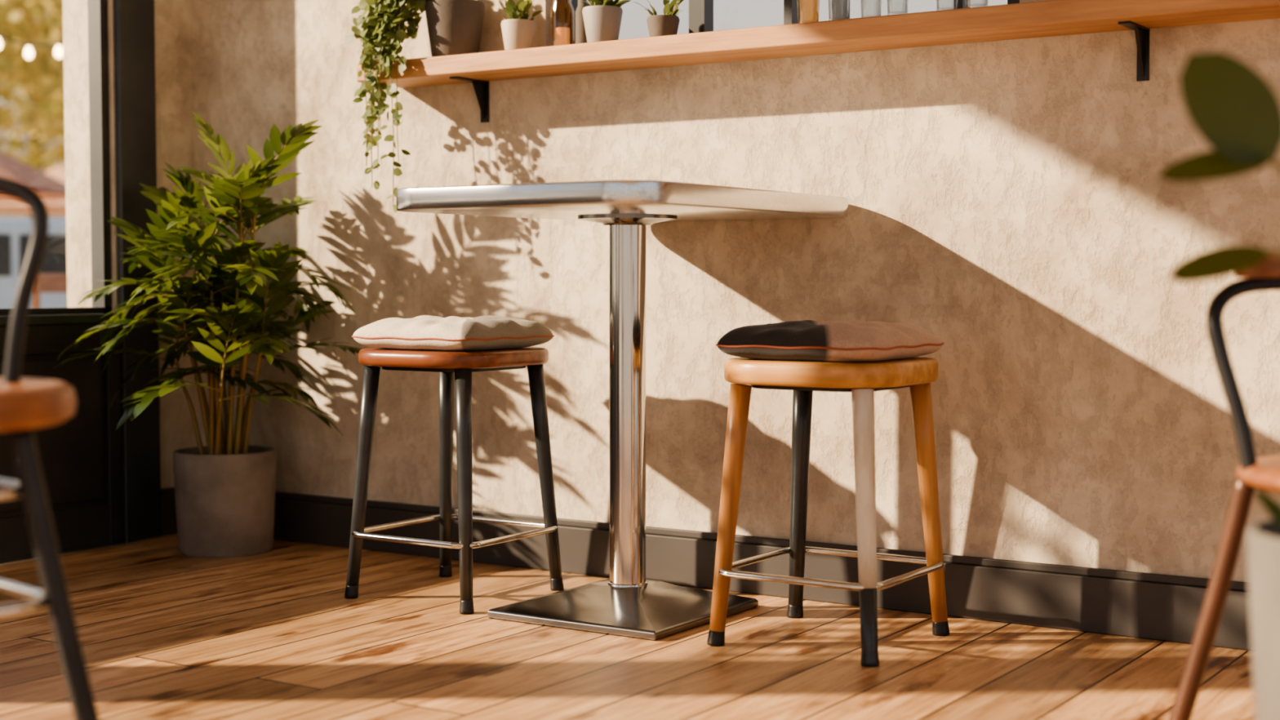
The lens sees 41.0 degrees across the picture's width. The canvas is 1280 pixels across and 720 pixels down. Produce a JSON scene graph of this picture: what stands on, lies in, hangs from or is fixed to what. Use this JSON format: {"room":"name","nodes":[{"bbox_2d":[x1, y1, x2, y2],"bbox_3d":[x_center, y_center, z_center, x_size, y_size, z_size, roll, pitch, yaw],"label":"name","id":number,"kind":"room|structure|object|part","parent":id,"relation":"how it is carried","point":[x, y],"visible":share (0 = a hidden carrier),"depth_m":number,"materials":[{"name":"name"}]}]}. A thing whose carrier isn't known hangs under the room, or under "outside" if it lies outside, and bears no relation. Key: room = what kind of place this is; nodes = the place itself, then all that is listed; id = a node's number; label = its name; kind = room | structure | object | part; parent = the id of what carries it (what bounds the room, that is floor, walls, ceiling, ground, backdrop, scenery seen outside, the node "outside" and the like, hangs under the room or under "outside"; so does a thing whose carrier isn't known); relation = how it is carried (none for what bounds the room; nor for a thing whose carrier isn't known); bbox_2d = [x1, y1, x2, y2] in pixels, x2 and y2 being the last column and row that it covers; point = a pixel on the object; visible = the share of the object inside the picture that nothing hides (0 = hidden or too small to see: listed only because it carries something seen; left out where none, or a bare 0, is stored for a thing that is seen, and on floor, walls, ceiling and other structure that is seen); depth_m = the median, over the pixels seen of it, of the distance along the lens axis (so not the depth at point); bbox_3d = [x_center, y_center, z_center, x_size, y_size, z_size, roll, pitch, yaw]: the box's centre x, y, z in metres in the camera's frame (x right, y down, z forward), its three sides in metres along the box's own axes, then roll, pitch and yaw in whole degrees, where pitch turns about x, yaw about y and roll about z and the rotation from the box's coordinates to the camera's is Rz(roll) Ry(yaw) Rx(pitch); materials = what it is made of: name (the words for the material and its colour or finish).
{"room":"cafe","nodes":[
{"label":"cafe","id":0,"kind":"room"},
{"bbox_2d":[62,0,195,488],"bbox_3d":[-3.296,-0.928,3.221,0.240,3.250,6.200,2,3,33],"label":"wall","id":1,"kind":"structure","parent":0,"point":[172,18],"depth_m":5.63,"materials":[{"name":"paint"}]},
{"bbox_2d":[0,0,111,315],"bbox_3d":[-2.379,-1.193,4.493,0.060,2.180,2.390,2,3,33],"label":"window","id":2,"kind":"structure","parent":1,"relation":"in","point":[97,10],"depth_m":5.49,"materials":[{"name":"paint"}]},
{"bbox_2d":[0,313,116,325],"bbox_3d":[-2.371,-0.089,4.539,0.140,0.030,2.390,2,3,33],"label":"sill","id":3,"kind":"structure","parent":1,"relation":"attached to","point":[86,318],"depth_m":5.31,"materials":[{"name":"paint"}]},
{"bbox_2d":[0,323,122,558],"bbox_3d":[-2.363,0.281,4.552,0.098,0.710,2.390,2,3,33],"label":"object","id":4,"kind":"structure","parent":1,"relation":"in","point":[50,356],"depth_m":5.38,"materials":[{"name":"grey paint"}]},
{"bbox_2d":[0,538,140,567],"bbox_3d":[-2.282,0.631,4.528,0.082,0.012,2.370,2,3,33],"label":"trim","id":5,"kind":"structure","parent":1,"relation":"attached to","point":[24,558],"depth_m":5.33,"materials":[{"name":"wood"}]},
{"bbox_2d":[113,0,161,540],"bbox_3d":[-1.631,-1.037,5.533,0.030,3.250,0.145,2,3,33],"label":"window frame","id":6,"kind":"structure","parent":1,"relation":"attached to","point":[133,20],"depth_m":5.55,"materials":[{"name":"paint"}]},
{"bbox_2d":[160,487,177,536],"bbox_3d":[-1.552,0.503,5.735,0.022,0.155,0.158,2,3,33],"label":"baseboard","id":7,"kind":"structure","parent":1,"relation":"attached to","point":[168,513],"depth_m":5.69,"materials":[{"name":"paint"}]},
{"bbox_2d":[555,26,569,45],"bbox_3d":[-0.220,-0.911,4.857,0.042,0.062,0.042,2,3,33],"label":"label","id":8,"kind":"object","parent":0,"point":[562,33],"depth_m":4.84,"materials":[{"name":"orange paper"}]},
{"bbox_2d":[0,533,1254,719],"bbox_3d":[-0.381,0.839,1.529,7.060,0.120,6.400,2,3,33],"label":"floor","id":9,"kind":"structure","parent":0,"point":[165,633],"depth_m":3.85,"materials":[{"name":"brown wood"}]},
{"bbox_2d":[0,176,99,719],"bbox_3d":[-1.075,0.225,2.514,0.480,1.021,0.480,3,4,45],"label":"bar chair","id":10,"kind":"object","parent":9,"relation":"on","point":[26,404],"visible":1,"depth_m":2.51,"materials":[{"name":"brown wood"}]},
{"bbox_3d":[-1.075,0.066,2.506,0.480,0.058,0.480,-3,4,-45],"label":"seat","id":11,"kind":"part","parent":10,"relation":"part of","materials":[{"name":"brown wood"}]},
{"bbox_3d":[-0.839,0.411,2.522,0.174,0.648,0.034,0,3,0],"label":"leg","id":12,"kind":"part","parent":10,"relation":"part of","materials":[{"name":"black metal"}]},
{"bbox_2d":[49,111,361,558],"bbox_3d":[-1.306,-0.082,5.196,0.851,1.374,0.732,2,3,33],"label":"potted palm","id":13,"kind":"object","parent":9,"relation":"on","point":[224,488],"visible":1,"depth_m":5.21,"materials":[{"name":"plant"}]},
{"bbox_2d":[172,445,276,558],"bbox_3d":[-1.296,0.439,5.357,0.316,0.318,0.316,2,3,33],"label":"pot","id":14,"kind":"object","parent":13,"relation":"attached to","point":[224,495],"depth_m":5.23,"materials":[{"name":"concrete"}]},
{"bbox_2d":[344,315,564,613],"bbox_3d":[-0.499,0.257,4.620,0.448,0.754,0.448,2,3,33],"label":"bar stool","id":15,"kind":"object","parent":9,"relation":"on","point":[446,346],"visible":1,"depth_m":4.52,"materials":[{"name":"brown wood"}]},
{"bbox_3d":[-0.738,0.311,4.571,0.094,0.592,0.043,-1,3,-12],"label":"leg","id":16,"kind":"part","parent":15,"relation":"part of","materials":[{"name":"metal"}]},
{"bbox_3d":[-0.550,0.297,4.861,0.043,0.592,0.094,-1,3,-12],"label":"leg","id":17,"kind":"part","parent":15,"relation":"part of","materials":[{"name":"metal"}]},
{"bbox_3d":[-0.499,-0.010,4.607,0.448,0.042,0.448,2,3,33],"label":"seat","id":18,"kind":"part","parent":15,"relation":"part of","materials":[{"name":"brown wood"}]},
{"bbox_2d":[353,315,553,351],"bbox_3d":[-0.499,-0.073,4.604,0.396,0.091,0.396,2,3,33],"label":"cushion","id":19,"kind":"object","parent":15,"relation":"on","point":[424,332],"depth_m":4.47,"materials":[{"name":"beige fabric"}]},
{"bbox_3d":[-0.499,0.016,4.608,0.320,0.013,0.320,2,3,33],"label":"seat plate","id":20,"kind":"part","parent":15,"relation":"part of","materials":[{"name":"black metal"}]},
{"bbox_3d":[-0.448,0.320,4.383,0.043,0.592,0.094,-1,3,-12],"label":"leg","id":21,"kind":"part","parent":15,"relation":"part of","materials":[{"name":"metal"}]},
{"bbox_3d":[-0.260,0.306,4.673,0.094,0.592,0.043,-1,3,-12],"label":"leg","id":22,"kind":"part","parent":15,"relation":"part of","materials":[{"name":"metal"}]},
{"bbox_2d":[395,179,848,640],"bbox_3d":[-0.017,0.123,4.212,0.735,1.058,1.040,2,3,33],"label":"bistro table","id":23,"kind":"object","parent":9,"relation":"on","point":[628,604],"visible":1,"depth_m":4.25,"materials":[{"name":"metal"}]},
{"bbox_3d":[-0.038,0.605,4.369,0.500,0.080,0.500,2,3,33],"label":"foot plate","id":24,"kind":"part","parent":23,"relation":"part of","materials":[{"name":"metal"}]},
{"bbox_2d":[706,320,949,666],"bbox_3d":[0.449,0.284,4.029,0.448,0.756,0.448,2,3,33],"label":"bar stool","id":25,"kind":"object","parent":9,"relation":"on","point":[861,358],"visible":1,"depth_m":3.92,"materials":[{"name":"brown wood"}]},
{"bbox_3d":[0.210,0.345,3.981,0.099,0.580,0.049,-1,3,-12],"label":"leg","id":26,"kind":"part","parent":25,"relation":"part of","materials":[{"name":"brown wood"}]},
{"bbox_3d":[0.398,0.331,4.270,0.049,0.580,0.099,-1,3,-12],"label":"leg","id":27,"kind":"part","parent":25,"relation":"part of","materials":[{"name":"metal"}]},
{"bbox_2d":[716,320,942,362],"bbox_3d":[0.449,-0.047,4.013,0.408,0.093,0.408,2,3,33],"label":"cushion","id":28,"kind":"object","parent":25,"relation":"on","point":[805,340],"depth_m":3.86,"materials":[{"name":"brown fabric"}]},
{"bbox_3d":[0.449,0.024,4.016,0.448,0.054,0.448,2,3,33],"label":"seat","id":29,"kind":"part","parent":25,"relation":"part of","materials":[{"name":"brown wood"}]},
{"bbox_3d":[0.449,0.056,4.018,0.320,0.013,0.320,2,3,33],"label":"seat plate","id":30,"kind":"part","parent":25,"relation":"part of","materials":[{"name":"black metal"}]},
{"bbox_3d":[0.498,0.283,3.795,0.049,0.440,0.087,-1,3,-12],"label":"leg","id":31,"kind":"part","parent":25,"relation":"part of","materials":[{"name":"white paint"}]},
{"bbox_3d":[0.688,0.340,4.082,0.099,0.580,0.049,-1,3,-12],"label":"leg","id":32,"kind":"part","parent":25,"relation":"part of","materials":[{"name":"brown wood"}]},
{"bbox_2d":[1157,51,1279,719],"bbox_3d":[0.919,0.067,2.167,0.460,1.363,0.330,1,3,29],"label":"rubber plant","id":33,"kind":"object","parent":9,"relation":"on","point":[1234,109],"visible":1,"depth_m":2.14,"materials":[{"name":"green plant"}]},
{"bbox_3d":[0.940,0.483,2.175,0.330,0.530,0.330,0,3,0],"label":"planter","id":34,"kind":"part","parent":33,"relation":"part of","materials":[{"name":"beige ceramic"}]},
{"bbox_2d":[1168,254,1279,719],"bbox_3d":[1.165,0.280,2.716,0.543,0.895,0.513,0,3,0],"label":"cafe chair","id":35,"kind":"object","parent":9,"relation":"on","point":[1263,473],"visible":0.91,"depth_m":2.81,"materials":[{"name":"brown wood"}]},
{"bbox_3d":[0.960,0.452,2.914,0.034,0.532,0.174,-3,4,-45],"label":"leg","id":36,"kind":"part","parent":35,"relation":"part of","materials":[{"name":"brown wood"}]},
{"bbox_3d":[1.165,-0.152,2.789,0.436,0.038,0.130,0,3,0],"label":"rail","id":37,"kind":"part","parent":35,"relation":"part of","materials":[{"name":"brown wood"}]},
{"bbox_3d":[1.165,0.185,2.712,0.420,0.036,0.420,0,3,0],"label":"seat","id":38,"kind":"part","parent":35,"relation":"part of","materials":[{"name":"brown wood"}]},
{"bbox_2d":[190,0,1279,582],"bbox_3d":[1.307,-0.967,4.046,7.060,3.250,0.200,2,3,33],"label":"wall","id":39,"kind":"structure","parent":0,"point":[1008,204],"depth_m":4.51,"materials":[{"name":"paint"}]},
{"bbox_2d":[273,491,1251,650],"bbox_3d":[1.347,0.587,3.961,6.820,0.155,0.022,2,3,33],"label":"baseboard","id":40,"kind":"structure","parent":39,"relation":"attached to","point":[1125,603],"depth_m":4.46,"materials":[{"name":"paint"}]},
{"bbox_2d":[555,0,1019,44],"bbox_3d":[0.369,-1.394,4.612,1.430,1.050,0.060,2,3,33],"label":"window","id":41,"kind":"structure","parent":39,"relation":"in","point":[700,11],"depth_m":4.73,"materials":[{"name":"paint"}]},
{"bbox_2d":[356,0,1279,122],"bbox_3d":[1.265,-0.735,3.846,4.900,0.175,0.200,2,3,33],"label":"wall shelf","id":42,"kind":"object","parent":39,"relation":"attached to","point":[1051,18],"visible":0.91,"depth_m":4.26,"materials":[{"name":"brown wood"}]},
{"bbox_2d":[346,0,484,212],"bbox_3d":[-0.681,-0.810,5.032,0.458,0.758,0.216,1,3,17],"label":"trailing potted plant","id":43,"kind":"object","parent":42,"relation":"on","point":[455,27],"visible":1,"depth_m":4.97,"materials":[{"name":"green plant"}]},
{"bbox_3d":[-0.541,-0.959,5.003,0.176,0.165,0.176,2,3,33],"label":"pot","id":44,"kind":"part","parent":43,"relation":"part of","materials":[{"name":"ceramic"}]},
{"bbox_2d":[493,0,543,49],"bbox_3d":[-0.347,-0.956,4.868,0.104,0.171,0.137,-2,3,-36],"label":"potted herb","id":45,"kind":"object","parent":42,"relation":"on","point":[517,31],"visible":0.87,"depth_m":4.84,"materials":[{"name":"ceramic"}]},
{"bbox_2d":[501,18,535,49],"bbox_3d":[-0.346,-0.917,4.873,0.098,0.092,0.098,2,3,33],"label":"pot","id":46,"kind":"object","parent":45,"relation":"attached to","point":[517,33],"depth_m":4.84,"materials":[{"name":"ceramic"}]},
{"bbox_2d":[551,3,574,45],"bbox_3d":[-0.220,-0.950,4.855,0.068,0.160,0.068,2,3,33],"label":"bottle","id":47,"kind":"object","parent":42,"relation":"on","point":[562,33],"visible":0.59,"depth_m":4.84,"materials":[{"name":"brown glass"}]},
{"bbox_2d":[574,0,591,44],"bbox_3d":[-0.157,-0.944,4.832,0.052,0.150,0.052,2,3,33],"label":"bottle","id":48,"kind":"object","parent":42,"relation":"on","point":[580,29],"visible":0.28,"depth_m":4.81,"materials":[{"name":"beige ceramic"}]},
{"bbox_2d":[581,0,631,42],"bbox_3d":[-0.098,-0.959,4.724,0.148,0.191,0.136,0,3,-9],"label":"potted herb","id":49,"kind":"object","parent":42,"relation":"on","point":[602,18],"visible":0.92,"depth_m":4.68,"materials":[{"name":"grey ceramic"}]},
{"bbox_2d":[633,0,684,36],"bbox_3d":[0.066,-0.929,4.654,0.115,0.137,0.137,-3,4,-43],"label":"potted succulent","id":50,"kind":"object","parent":42,"relation":"on","point":[667,24],"visible":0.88,"depth_m":4.62,"materials":[{"name":"beige ceramic"}]},
{"bbox_2d":[646,14,679,36],"bbox_3d":[0.063,-0.895,4.650,0.090,0.070,0.090,2,3,33],"label":"pot","id":51,"kind":"object","parent":50,"relation":"attached to","point":[658,24],"depth_m":4.61,"materials":[{"name":"ceramic"}]},
{"label":"outside","id":52,"kind":"structure","parent":0,"visible":0},
{"bbox_3d":[-16.748,-0.508,33.593,55.330,0.150,90.000,2,3,33],"label":"ground","id":53,"kind":"structure","parent":52,"visible":0},
{"bbox_2d":[0,0,65,172],"bbox_3d":[-8.193,-2.791,19.995,4.798,5.718,4.909,2,3,33],"label":"street tree","id":54,"kind":"object","parent":53,"relation":"on","point":[18,23],"visible":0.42,"depth_m":19.71,"materials":[{"name":"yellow plant"}]},
{"bbox_2d":[0,151,65,202],"bbox_3d":[-5.950,-0.834,14.500,2.310,2.300,2.310,-2,3,-34],"label":"roof","id":55,"kind":"object","parent":53,"relation":"on","point":[49,188],"visible":0.67,"depth_m":14.34,"materials":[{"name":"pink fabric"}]},
{"bbox_2d":[0,2,65,217],"bbox_3d":[-9.810,-3.670,27.789,6.307,6.736,6.311,2,3,33],"label":"street tree","id":56,"kind":"object","parent":53,"relation":"on","point":[32,125],"visible":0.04,"depth_m":27.74,"materials":[{"name":"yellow plant"}]},
{"bbox_2d":[0,164,66,215],"bbox_3d":[-5.742,-0.996,17.939,2.310,2.300,2.310,-2,3,-34],"label":"parasol","id":57,"kind":"object","parent":53,"relation":"on","point":[54,208],"visible":0.05,"depth_m":17.50,"materials":[{"name":"beige fabric"}]},
{"bbox_2d":[0,119,66,218],"bbox_3d":[-24.560,-3.338,37.344,6.000,5.150,60.000,2,3,33],"label":"building","id":58,"kind":"structure","parent":53,"relation":"on","point":[24,137],"depth_m":44.73,"materials":[{"name":"beige"}]},
{"bbox_2d":[0,217,66,308],"bbox_3d":[-4.709,-0.285,12.196,4.250,1.420,1.800,-2,3,-37],"label":"building","id":59,"kind":"structure","parent":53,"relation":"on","point":[15,233],"depth_m":11.52,"materials":[{"name":"paint"}]},
{"bbox_2d":[31,273,66,307],"bbox_3d":[-2.806,0.073,8.737,0.430,1.030,0.420,0,3,8],"label":"chair","id":60,"kind":"object","parent":53,"relation":"on","point":[46,282],"visible":0.02,"depth_m":8.69,"materials":[{"name":"brown wood"}]},
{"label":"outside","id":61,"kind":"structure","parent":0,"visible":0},
{"bbox_2d":[0,35,62,59],"bbox_3d":[-3.365,-1.839,9.430,0.052,0.365,4.205,2,3,33],"label":"string lights","id":62,"kind":"object","parent":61,"point":[28,53],"visible":0.22,"depth_m":9.44,"materials":[{"name":"white glass"}]}
]}

